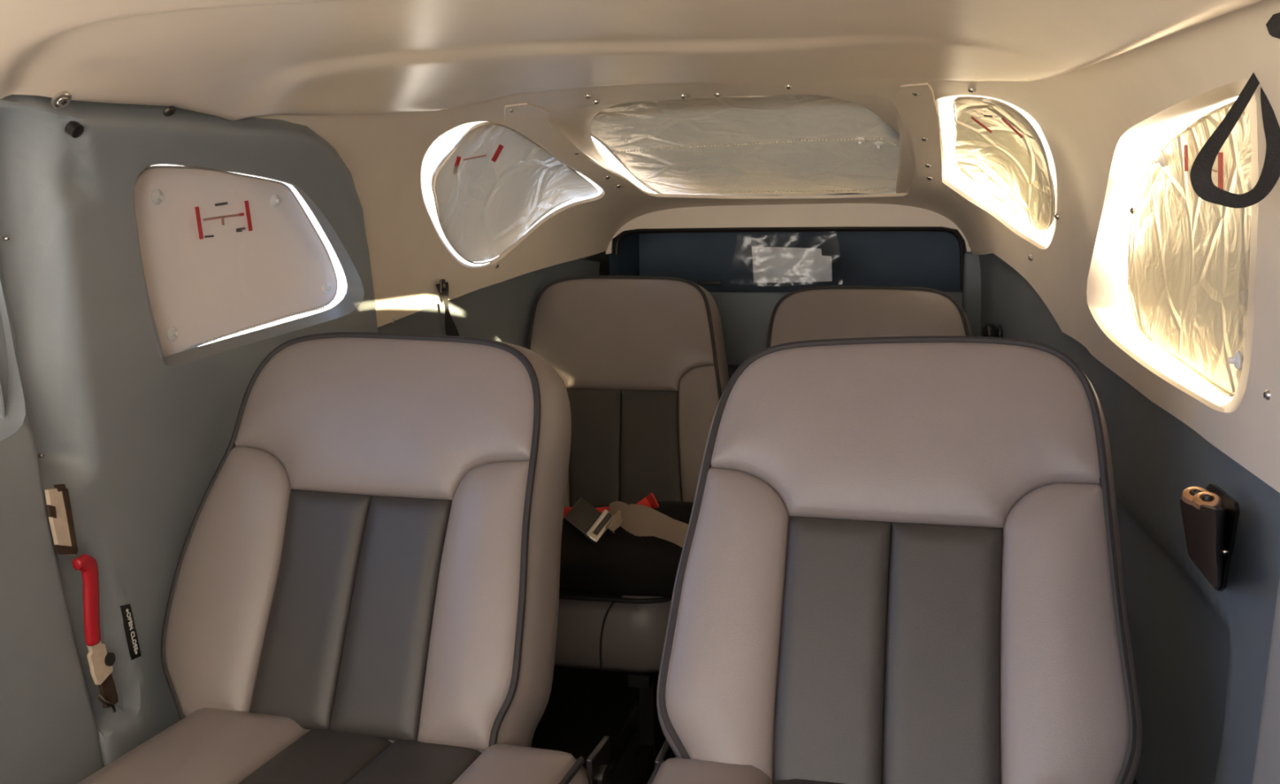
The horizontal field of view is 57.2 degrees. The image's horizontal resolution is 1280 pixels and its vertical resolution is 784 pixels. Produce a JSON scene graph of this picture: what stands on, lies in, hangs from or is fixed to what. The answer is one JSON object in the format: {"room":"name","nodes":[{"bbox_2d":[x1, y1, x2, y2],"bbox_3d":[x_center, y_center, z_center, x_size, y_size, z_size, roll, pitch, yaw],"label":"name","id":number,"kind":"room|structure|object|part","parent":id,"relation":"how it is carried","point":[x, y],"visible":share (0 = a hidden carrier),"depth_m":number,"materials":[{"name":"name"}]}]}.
{"room":"aircraft cabin","nodes":[
{"label":"aircraft cabin","id":0,"kind":"room"},
{"bbox_2d":[0,94,377,766],"bbox_3d":[-0.639,0.077,1.850,0.153,1.033,1.012,2,9,17],"label":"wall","id":1,"kind":"structure","parent":0,"point":[136,442],"depth_m":1.58,"materials":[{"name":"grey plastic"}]},
{"bbox_2d":[2,235,9,240],"bbox_3d":[-0.770,-0.187,1.428,0.007,0.006,0.006,1,9,14],"label":"screw","id":2,"kind":"object","parent":1,"relation":"attached to","point":[4,237],"visible":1,"depth_m":1.43,"materials":[{"name":"metal"}]},
{"bbox_2d":[37,453,44,457],"bbox_3d":[-0.765,0.081,1.500,0.006,0.006,0.006,1,9,14],"label":"screw","id":3,"kind":"object","parent":1,"relation":"attached to","point":[39,455],"visible":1,"depth_m":1.50,"materials":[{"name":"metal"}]},
{"bbox_2d":[0,259,103,783],"bbox_3d":[-0.879,0.248,1.021,0.094,1.089,1.068,1,9,14],"label":"door","id":4,"kind":"structure","parent":1,"relation":"in","point":[49,735],"depth_m":1.45,"materials":[{"name":"grey plastic"}]},
{"bbox_2d":[44,484,78,555],"bbox_3d":[-0.729,0.163,1.476,0.008,0.098,0.043,1,9,14],"label":"latch plate","id":5,"kind":"object","parent":1,"relation":"attached to","point":[58,504],"visible":1,"depth_m":1.48,"materials":[{"name":"beige paint"}]},
{"bbox_2d":[64,120,84,137],"bbox_3d":[-0.683,-0.317,1.417,0.020,0.022,0.019,1,9,14],"label":"grommet","id":6,"kind":"object","parent":1,"relation":"attached to","point":[74,129],"visible":1,"depth_m":1.41,"materials":[{"name":"plastic"}]},
{"bbox_2d":[71,553,118,712],"bbox_3d":[-0.709,0.319,1.536,0.017,0.231,0.063,0,8,9],"label":"lever","id":7,"kind":"object","parent":1,"relation":"attached to","point":[100,661],"visible":1,"depth_m":1.52,"materials":[{"name":"red plastic"}]},
{"bbox_3d":[-0.710,0.351,1.542,0.006,0.064,0.042,1,9,14],"label":"lever blade","id":8,"kind":"part","parent":7,"relation":"part of","materials":[{"name":"beige paint"}]},
{"bbox_2d":[120,603,141,659],"bbox_3d":[-0.699,0.329,1.612,0.006,0.084,0.031,1,9,14],"label":"placard","id":9,"kind":"object","parent":1,"relation":"attached to","point":[127,616],"visible":1,"depth_m":1.61,"materials":[{"name":"black plastic"}]},
{"bbox_2d":[133,164,346,366],"bbox_3d":[-0.633,-0.216,1.942,0.128,0.302,0.728,1,9,14],"label":"window","id":10,"kind":"structure","parent":1,"relation":"in","point":[152,318],"depth_m":1.75,"materials":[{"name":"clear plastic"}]},
{"bbox_2d":[133,165,337,356],"bbox_3d":[-0.653,-0.223,1.974,0.031,0.295,0.561,2,9,17],"label":"window shade","id":11,"kind":"object","parent":10,"relation":"attached to","point":[224,254],"visible":0.98,"depth_m":1.91,"materials":[{"name":"beige"}]},
{"bbox_2d":[151,188,164,204],"bbox_3d":[-0.714,-0.289,1.741,0.014,0.024,0.024,1,9,14],"label":"cup","id":12,"kind":"object","parent":11,"relation":"on","point":[157,194],"depth_m":1.74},
{"bbox_2d":[167,325,179,341],"bbox_3d":[-0.714,-0.089,1.801,0.014,0.024,0.024,1,9,14],"label":"cup","id":13,"kind":"object","parent":11,"relation":"on","point":[173,331],"depth_m":1.80,"materials":[{"name":"plastic"}]},
{"bbox_2d":[271,193,280,207],"bbox_3d":[-0.628,-0.331,2.028,0.014,0.024,0.024,1,9,14],"label":"cup","id":14,"kind":"object","parent":11,"relation":"on","point":[275,197],"depth_m":2.02,"materials":[{"name":"plastic"}]},
{"bbox_2d":[321,281,331,294],"bbox_3d":[-0.588,-0.195,2.208,0.014,0.024,0.024,1,9,14],"label":"cup","id":15,"kind":"object","parent":11,"relation":"on","point":[326,286],"depth_m":2.20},
{"bbox_2d":[531,666,675,783],"bbox_3d":[0.046,0.805,1.881,1.520,0.040,4.000,1,9,14],"label":"floor","id":16,"kind":"structure","parent":0,"point":[584,706],"depth_m":2.52,"materials":[{"name":"carpet"}]},
{"bbox_2d":[76,332,610,783],"bbox_3d":[-0.393,0.399,1.449,0.664,0.879,0.833,1,9,14],"label":"seat","id":17,"kind":"object","parent":16,"relation":"on","point":[366,584],"visible":1,"depth_m":1.58,"materials":[{"name":"beige leather"}]},
{"bbox_3d":[-0.446,0.295,1.609,0.135,0.297,0.166,1,9,14],"label":"panel","id":18,"kind":"part","parent":17,"relation":"part of","materials":[{"name":"grey leather"}]},
{"bbox_3d":[-0.360,0.035,1.667,0.473,0.219,0.121,2,9,17],"label":"headrest panel","id":19,"kind":"part","parent":17,"relation":"part of","materials":[{"name":"beige leather"}]},
{"bbox_3d":[-0.328,0.299,1.572,0.132,0.296,0.165,1,9,14],"label":"panel","id":20,"kind":"part","parent":17,"relation":"part of","materials":[{"name":"grey leather"}]},
{"bbox_3d":[-0.382,0.204,1.668,0.574,0.558,0.351,1,9,14],"label":"backrest","id":21,"kind":"part","parent":17,"relation":"part of","materials":[{"name":"beige leather"}]},
{"bbox_2d":[568,764,588,783],"bbox_3d":[-0.409,0.546,1.322,0.593,0.116,0.516,2,9,17],"label":"belt","id":22,"kind":"object","parent":17,"relation":"on","point":[577,774],"depth_m":1.43,"materials":[{"name":"fabric"}]},
{"bbox_2d":[527,275,729,778],"bbox_3d":[-0.085,0.216,2.579,0.564,0.904,0.911,1,9,14],"label":"seat","id":23,"kind":"object","parent":16,"relation":"on","point":[641,362],"visible":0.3,"depth_m":2.77,"materials":[{"name":"beige leather"}]},
{"bbox_3d":[-0.112,0.146,2.790,0.162,0.294,0.143,1,9,14],"label":"panel","id":24,"kind":"part","parent":23,"relation":"part of","materials":[{"name":"grey leather"}]},
{"bbox_2d":[554,598,671,673],"bbox_3d":[-0.112,0.406,2.479,0.544,0.141,0.645,1,9,14],"label":"seat cushion","id":25,"kind":"object","parent":23,"relation":"on","point":[611,634],"depth_m":2.14,"materials":[{"name":"beige leather"}]},
{"bbox_3d":[-0.040,-0.140,2.850,0.469,0.270,0.133,1,9,14],"label":"headrest panel","id":26,"kind":"part","parent":23,"relation":"part of","materials":[{"name":"beige leather"}]},
{"bbox_2d":[559,500,693,596],"bbox_3d":[-0.011,0.276,2.180,0.532,0.127,0.305,1,9,14],"label":"seat cushion","id":27,"kind":"object","parent":23,"relation":"on","point":[621,562],"visible":0.37,"depth_m":2.06,"materials":[{"name":"black fabric"}]},
{"bbox_2d":[563,493,658,517],"bbox_3d":[-0.059,0.214,2.187,0.206,0.070,0.042,1,9,16],"label":"buckle","id":28,"kind":"object","parent":27,"relation":"on","point":[649,500],"visible":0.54,"depth_m":2.18,"materials":[{"name":"red plastic"}]},
{"bbox_2d":[563,497,688,547],"bbox_3d":[0.003,0.249,2.126,0.261,0.092,0.111,2,9,22],"label":"belt","id":29,"kind":"object","parent":27,"relation":"on","point":[639,520],"visible":0.87,"depth_m":2.15,"materials":[{"name":"fabric"}]},
{"bbox_3d":[-0.068,0.240,2.145,0.010,0.028,0.066,3,9,23],"label":"buckle lever","id":30,"kind":"part","parent":29,"relation":"part of","materials":[{"name":"metal"}]},
{"bbox_3d":[0.069,0.582,2.461,0.040,0.208,0.589,1,9,14],"label":"frame","id":31,"kind":"part","parent":23,"relation":"part of","materials":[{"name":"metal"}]},
{"bbox_3d":[0.029,0.147,2.756,0.172,0.288,0.141,1,9,14],"label":"panel","id":32,"kind":"part","parent":23,"relation":"part of","materials":[{"name":"grey leather"}]},
{"bbox_3d":[-0.016,0.027,2.842,0.561,0.602,0.318,1,9,14],"label":"backrest","id":33,"kind":"part","parent":23,"relation":"part of","materials":[{"name":"beige leather"}]},
{"bbox_2d":[764,285,973,348],"bbox_3d":[0.488,0.240,2.435,0.561,0.878,0.896,1,9,14],"label":"seat","id":34,"kind":"object","parent":16,"relation":"on","point":[823,312],"visible":0.19,"depth_m":2.70,"materials":[{"name":"beige leather"}]},
{"bbox_2d":[647,335,1142,783],"bbox_3d":[0.257,0.414,1.239,0.567,0.889,0.819,1,9,14],"label":"seat","id":35,"kind":"object","parent":16,"relation":"on","point":[900,562],"visible":1,"depth_m":1.38,"materials":[{"name":"beige leather"}]},
{"bbox_3d":[0.227,0.319,1.379,0.127,0.316,0.175,1,9,14],"label":"panel","id":36,"kind":"part","parent":35,"relation":"part of","materials":[{"name":"grey leather"}]},
{"bbox_3d":[0.320,0.049,1.448,0.469,0.218,0.125,1,9,14],"label":"headrest panel","id":37,"kind":"part","parent":35,"relation":"part of","materials":[{"name":"beige leather"}]},
{"bbox_3d":[0.349,0.316,1.351,0.130,0.304,0.168,1,9,14],"label":"panel","id":38,"kind":"part","parent":35,"relation":"part of","materials":[{"name":"grey leather"}]},
{"bbox_2d":[0,0,1262,120],"bbox_3d":[-0.175,-0.300,0.895,1.338,0.181,2.321,1,9,14],"label":"ceiling","id":39,"kind":"structure","parent":0,"point":[229,60],"depth_m":1.41,"materials":[{"name":"plastic"}]},
{"bbox_2d":[50,91,71,108],"bbox_3d":[-0.661,-0.334,1.340,0.021,0.018,0.024,1,9,14],"label":"screw","id":40,"kind":"object","parent":39,"relation":"attached to","point":[62,99],"visible":1,"depth_m":1.33,"materials":[{"name":"metal"}]},
{"bbox_2d":[163,106,175,116],"bbox_3d":[-0.610,-0.364,1.522,0.015,0.014,0.017,1,9,14],"label":"screw","id":41,"kind":"object","parent":39,"relation":"attached to","point":[169,111],"visible":1,"depth_m":1.52,"materials":[{"name":"metal"}]},
{"bbox_2d":[553,106,907,275],"bbox_3d":[0.036,0.189,1.790,1.520,1.525,4.000,1,9,14],"label":"wall","id":42,"kind":"structure","parent":0,"point":[602,257],"depth_m":3.47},
{"bbox_2d":[435,279,459,336],"bbox_3d":[-0.412,-0.097,2.590,0.024,0.307,0.095,2,9,22],"label":"belt","id":43,"kind":"object","parent":42,"relation":"attached to","point":[451,329],"visible":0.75,"depth_m":2.56,"materials":[{"name":"fabric"}]},
{"bbox_2d":[377,258,599,348],"bbox_3d":[-0.213,0.214,2.832,0.305,1.072,1.059,2,9,19],"label":"side wall panel","id":44,"kind":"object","parent":42,"relation":"attached to","point":[502,311],"depth_m":2.79,"materials":[{"name":"grey plastic"}]},
{"bbox_2d":[493,262,498,268],"bbox_3d":[-0.335,-0.295,2.746,0.007,0.013,0.013,3,9,27],"label":"screw","id":45,"kind":"object","parent":42,"relation":"attached to","point":[496,264],"visible":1,"depth_m":2.74,"materials":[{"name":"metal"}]},
{"bbox_2d":[420,121,602,266],"bbox_3d":[-0.278,-0.454,2.750,0.227,0.318,0.841,2,9,22],"label":"window","id":46,"kind":"structure","parent":42,"relation":"in","point":[474,122],"depth_m":2.56,"materials":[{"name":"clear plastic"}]},
{"bbox_2d":[431,121,599,264],"bbox_3d":[-0.283,-0.461,2.776,0.161,0.310,0.605,3,9,23],"label":"window shade","id":47,"kind":"object","parent":46,"relation":"attached to","point":[495,183],"visible":0.98,"depth_m":2.71,"materials":[{"name":"silver metal"}]},
{"bbox_2d":[503,102,624,189],"bbox_3d":[-0.168,-0.532,2.596,0.096,0.155,0.635,2,9,18],"label":"trim","id":48,"kind":"structure","parent":42,"relation":"attached to","point":[533,119],"depth_m":2.56,"materials":[{"name":"beige plastic"}]},
{"bbox_2d":[727,365,739,379],"bbox_3d":[0.391,0.256,3.235,1.100,0.942,0.012,1,9,14],"label":"trim","id":49,"kind":"structure","parent":42,"relation":"attached to","point":[731,369],"depth_m":3.22,"materials":[{"name":"grey plastic"}]},
{"bbox_2d":[895,83,943,181],"bbox_3d":[0.581,-0.520,2.413,0.072,0.158,0.673,2,9,17],"label":"trim","id":50,"kind":"structure","parent":42,"relation":"attached to","point":[921,111],"depth_m":2.40,"materials":[{"name":"beige plastic"}]},
{"bbox_2d":[982,322,1002,337],"bbox_3d":[0.836,-0.138,2.780,0.047,0.052,0.052,-1,8,2],"label":"fitting","id":51,"kind":"object","parent":42,"relation":"attached to","point":[990,330],"visible":0.7,"depth_m":2.76,"materials":[{"name":"plastic"}]},
{"bbox_2d":[936,94,1057,248],"bbox_3d":[0.767,-0.467,2.549,0.250,0.309,0.894,1,9,14],"label":"window","id":52,"kind":"structure","parent":42,"relation":"in","point":[940,100],"depth_m":2.35,"materials":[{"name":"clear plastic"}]},
{"bbox_2d":[952,96,1055,231],"bbox_3d":[0.771,-0.477,2.505,0.212,0.267,0.453,1,9,14],"label":"window shade","id":53,"kind":"object","parent":52,"relation":"attached to","point":[997,146],"visible":1,"depth_m":2.47,"materials":[{"name":"silver metal"}]},
{"bbox_2d":[1027,254,1032,260],"bbox_3d":[0.826,-0.284,2.486,0.007,0.013,0.013,-1,8,1],"label":"screw","id":54,"kind":"object","parent":42,"relation":"attached to","point":[1030,256],"visible":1,"depth_m":2.48,"materials":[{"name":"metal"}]},
{"bbox_2d":[1054,213,1059,219],"bbox_3d":[0.810,-0.342,2.282,0.008,0.013,0.013,-1,8,3],"label":"screw","id":55,"kind":"object","parent":42,"relation":"attached to","point":[1056,215],"visible":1,"depth_m":2.28,"materials":[{"name":"metal"}]},
{"bbox_2d":[978,253,1279,783],"bbox_3d":[0.504,0.401,1.421,0.396,1.090,3.462,1,9,12],"label":"side wall panel","id":56,"kind":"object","parent":42,"relation":"attached to","point":[1201,651],"depth_m":1.60,"materials":[{"name":"grey plastic"}]},
{"bbox_2d":[1129,206,1135,214],"bbox_3d":[0.744,-0.274,1.773,0.008,0.012,0.012,1,9,14],"label":"screw","id":57,"kind":"object","parent":42,"relation":"attached to","point":[1132,210],"visible":1,"depth_m":1.77,"materials":[{"name":"metal"}]},
{"bbox_2d":[1086,79,1258,412],"bbox_3d":[0.716,-0.186,1.576,0.111,0.370,1.108,1,9,14],"label":"window","id":58,"kind":"structure","parent":42,"relation":"in","point":[1107,285],"depth_m":1.85,"materials":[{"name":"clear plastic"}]},
{"bbox_3d":[0.769,-0.203,1.687,0.038,0.370,0.769,1,9,12],"label":"pane","id":59,"kind":"part","parent":58,"relation":"part of","materials":[{"name":"plastic"}]},
{"bbox_2d":[1127,95,1258,396],"bbox_3d":[0.744,-0.197,1.616,0.042,0.347,0.748,1,9,12],"label":"window shade","id":60,"kind":"object","parent":58,"relation":"attached to","point":[1188,258],"visible":0.85,"depth_m":1.56,"materials":[{"name":"silver metal"}]},
{"bbox_2d":[1153,151,1164,167],"bbox_3d":[0.749,-0.335,1.692,0.014,0.023,0.024,1,9,14],"label":"cup","id":61,"kind":"object","parent":60,"relation":"on","point":[1160,159],"depth_m":1.69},
{"bbox_2d":[1228,350,1241,370],"bbox_3d":[0.702,-0.037,1.385,0.014,0.024,0.024,1,9,14],"label":"cup","id":62,"kind":"object","parent":60,"relation":"on","point":[1236,360],"depth_m":1.38,"materials":[{"name":"plastic"}]},
{"bbox_2d":[1179,483,1239,591],"bbox_3d":[0.608,0.163,1.258,0.062,0.144,0.328,4,10,32],"label":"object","id":63,"kind":"object","parent":42,"relation":"attached to","point":[1210,515],"visible":1,"depth_m":1.20,"materials":[{"name":"black plastic"}]},
{"bbox_2d":[1181,486,1208,505],"bbox_3d":[0.572,0.106,1.206,0.028,0.016,0.027,1,9,14],"label":"socket","id":64,"kind":"object","parent":63,"relation":"attached to","point":[1192,495],"depth_m":1.20,"materials":[{"name":"gold plastic"}]},
{"bbox_2d":[1191,491,1222,509],"bbox_3d":[0.575,0.110,1.190,0.028,0.016,0.027,1,9,14],"label":"socket","id":65,"kind":"object","parent":63,"relation":"attached to","point":[1199,499],"depth_m":1.19,"materials":[{"name":"gold plastic"}]},
{"bbox_3d":[0.654,0.167,1.322,0.006,0.117,0.144,1,9,14],"label":"mounting plate","id":66,"kind":"part","parent":63,"relation":"part of","materials":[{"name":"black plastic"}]},
{"bbox_2d":[1190,12,1279,208],"bbox_3d":[0.496,-0.235,0.969,0.072,0.164,0.170,3,9,25],"label":"strap","id":67,"kind":"object","parent":42,"relation":"attached to","point":[1202,184],"visible":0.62,"depth_m":1.00,"materials":[{"name":"black fabric"}]},
{"bbox_2d":[1252,578,1279,783],"bbox_3d":[0.406,0.574,0.656,0.173,0.897,1.088,1,9,14],"label":"trim","id":68,"kind":"structure","parent":42,"relation":"attached to","point":[1267,764],"depth_m":1.05,"materials":[{"name":"grey plastic"}]},
{"bbox_2d":[1262,389,1270,399],"bbox_3d":[0.590,0.003,1.103,0.006,0.010,0.010,1,9,14],"label":"screw","id":69,"kind":"object","parent":42,"relation":"attached to","point":[1266,394],"visible":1,"depth_m":1.10,"materials":[{"name":"metal"}]},
{"bbox_2d":[257,0,1279,492],"bbox_3d":[-0.022,-0.214,1.458,1.386,0.525,3.450,1,9,14],"label":"wall","id":70,"kind":"structure","parent":0,"point":[1082,114],"depth_m":2.14,"materials":[{"name":"beige plastic"}]},
{"bbox_2d":[584,94,591,98],"bbox_3d":[-0.099,-0.560,2.228,0.013,0.007,0.013,1,9,14],"label":"screw","id":71,"kind":"object","parent":70,"relation":"attached to","point":[587,96],"visible":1,"depth_m":2.22,"materials":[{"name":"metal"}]},
{"bbox_2d":[592,100,599,104],"bbox_3d":[-0.086,-0.568,2.302,0.013,0.007,0.013,1,9,14],"label":"screw","id":72,"kind":"object","parent":70,"relation":"attached to","point":[595,102],"visible":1,"depth_m":2.30,"materials":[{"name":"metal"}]},
{"bbox_2d":[680,94,686,98],"bbox_3d":[0.082,-0.563,2.237,0.013,0.007,0.013,1,9,14],"label":"screw","id":73,"kind":"object","parent":70,"relation":"attached to","point":[682,96],"visible":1,"depth_m":2.23,"materials":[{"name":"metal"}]},
{"bbox_2d":[697,280,721,284],"bbox_3d":[0.188,-0.296,3.183,0.066,0.012,0.012,1,9,14],"label":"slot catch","id":74,"kind":"object","parent":70,"relation":"attached to","point":[699,282],"visible":0.87,"depth_m":3.18,"materials":[{"name":"black plastic"}]},
{"bbox_2d":[714,93,721,97],"bbox_3d":[0.147,-0.561,2.221,0.013,0.007,0.013,1,9,14],"label":"screw","id":75,"kind":"object","parent":70,"relation":"attached to","point":[717,95],"visible":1,"depth_m":2.22,"materials":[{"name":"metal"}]},
{"bbox_2d":[548,93,913,198],"bbox_3d":[0.480,-0.699,3.729,0.790,0.217,2.993,1,9,14],"label":"window","id":76,"kind":"structure","parent":70,"relation":"in","point":[574,124],"depth_m":2.52,"materials":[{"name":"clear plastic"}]},
{"bbox_3d":[0.501,-0.733,3.833,0.780,0.180,2.773,1,9,14],"label":"pane","id":77,"kind":"part","parent":76,"relation":"part of","materials":[{"name":"glass"}]},
{"bbox_2d":[590,94,899,195],"bbox_3d":[0.368,-0.628,3.173,0.723,0.189,1.590,1,9,14],"label":"window shade","id":78,"kind":"object","parent":76,"relation":"attached to","point":[765,144],"visible":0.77,"depth_m":2.69,"materials":[{"name":"silver metal"}]},
{"bbox_2d":[620,136,631,142],"bbox_3d":[-0.032,-0.577,2.683,0.024,0.015,0.023,1,9,14],"label":"cup","id":79,"kind":"object","parent":78,"relation":"on","point":[623,139],"depth_m":2.68,"materials":[{"name":"plastic"}]},
{"bbox_2d":[854,137,865,144],"bbox_3d":[0.491,-0.559,2.619,0.024,0.015,0.023,1,9,14],"label":"cup","id":80,"kind":"object","parent":78,"relation":"on","point":[859,140],"depth_m":2.61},
{"bbox_2d":[873,142,884,149],"bbox_3d":[0.536,-0.554,2.639,0.024,0.015,0.023,1,9,14],"label":"cup","id":81,"kind":"object","parent":78,"relation":"on","point":[877,145],"depth_m":2.63,"materials":[{"name":"plastic"}]},
{"bbox_2d":[608,229,966,292],"bbox_3d":[0.431,-0.378,3.320,0.979,0.224,0.350,1,9,14],"label":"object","id":82,"kind":"structure","parent":70,"relation":"attached to","point":[919,259],"depth_m":3.47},
{"bbox_2d":[785,84,792,88],"bbox_3d":[0.270,-0.553,2.131,0.013,0.007,0.013,1,9,14],"label":"screw","id":83,"kind":"object","parent":70,"relation":"attached to","point":[788,86],"visible":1,"depth_m":2.13,"materials":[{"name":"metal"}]},
{"bbox_2d":[709,291,963,365],"bbox_3d":[0.387,-0.168,3.155,0.928,0.200,0.012,1,9,14],"label":"trim","id":84,"kind":"structure","parent":70,"relation":"attached to","point":[744,317],"depth_m":3.17,"materials":[{"name":"grey plastic"}]},
{"bbox_2d":[968,88,975,93],"bbox_3d":[0.584,-0.531,2.067,0.013,0.008,0.013,1,9,14],"label":"screw","id":85,"kind":"object","parent":70,"relation":"attached to","point":[970,90],"visible":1,"depth_m":2.06,"materials":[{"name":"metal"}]},
{"bbox_2d":[605,203,970,254],"bbox_3d":[0.377,-0.433,3.123,0.972,0.136,0.010,1,9,14],"label":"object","id":86,"kind":"structure","parent":0,"point":[830,215],"depth_m":3.10,"materials":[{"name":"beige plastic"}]},
{"bbox_2d":[730,239,839,285],"bbox_3d":[0.387,-0.352,3.110,0.300,0.144,0.023,1,9,14],"label":"pouch","id":87,"kind":"object","parent":86,"relation":"hanging from","point":[770,264],"visible":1,"depth_m":3.12,"materials":[{"name":"clear plastic"}]},
{"bbox_2d":[613,226,965,289],"bbox_3d":[0.385,-0.357,3.132,0.942,0.169,0.014,1,9,14],"label":"trim","id":88,"kind":"structure","parent":86,"relation":"attached to","point":[961,242],"depth_m":3.11,"materials":[{"name":"black plastic"}]},
{"bbox_2d":[963,251,981,336],"bbox_3d":[0.866,-0.210,3.021,0.068,0.300,0.024,1,9,14],"label":"trim","id":89,"kind":"structure","parent":86,"relation":"attached to","point":[972,276],"depth_m":3.00,"materials":[{"name":"grey plastic"}]},
{"bbox_2d":[756,193,868,195],"bbox_3d":[0.519,0.009,3.731,1.120,1.303,0.010,1,9,14],"label":"wall","id":90,"kind":"structure","parent":0,"point":[837,193],"depth_m":3.61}
]}

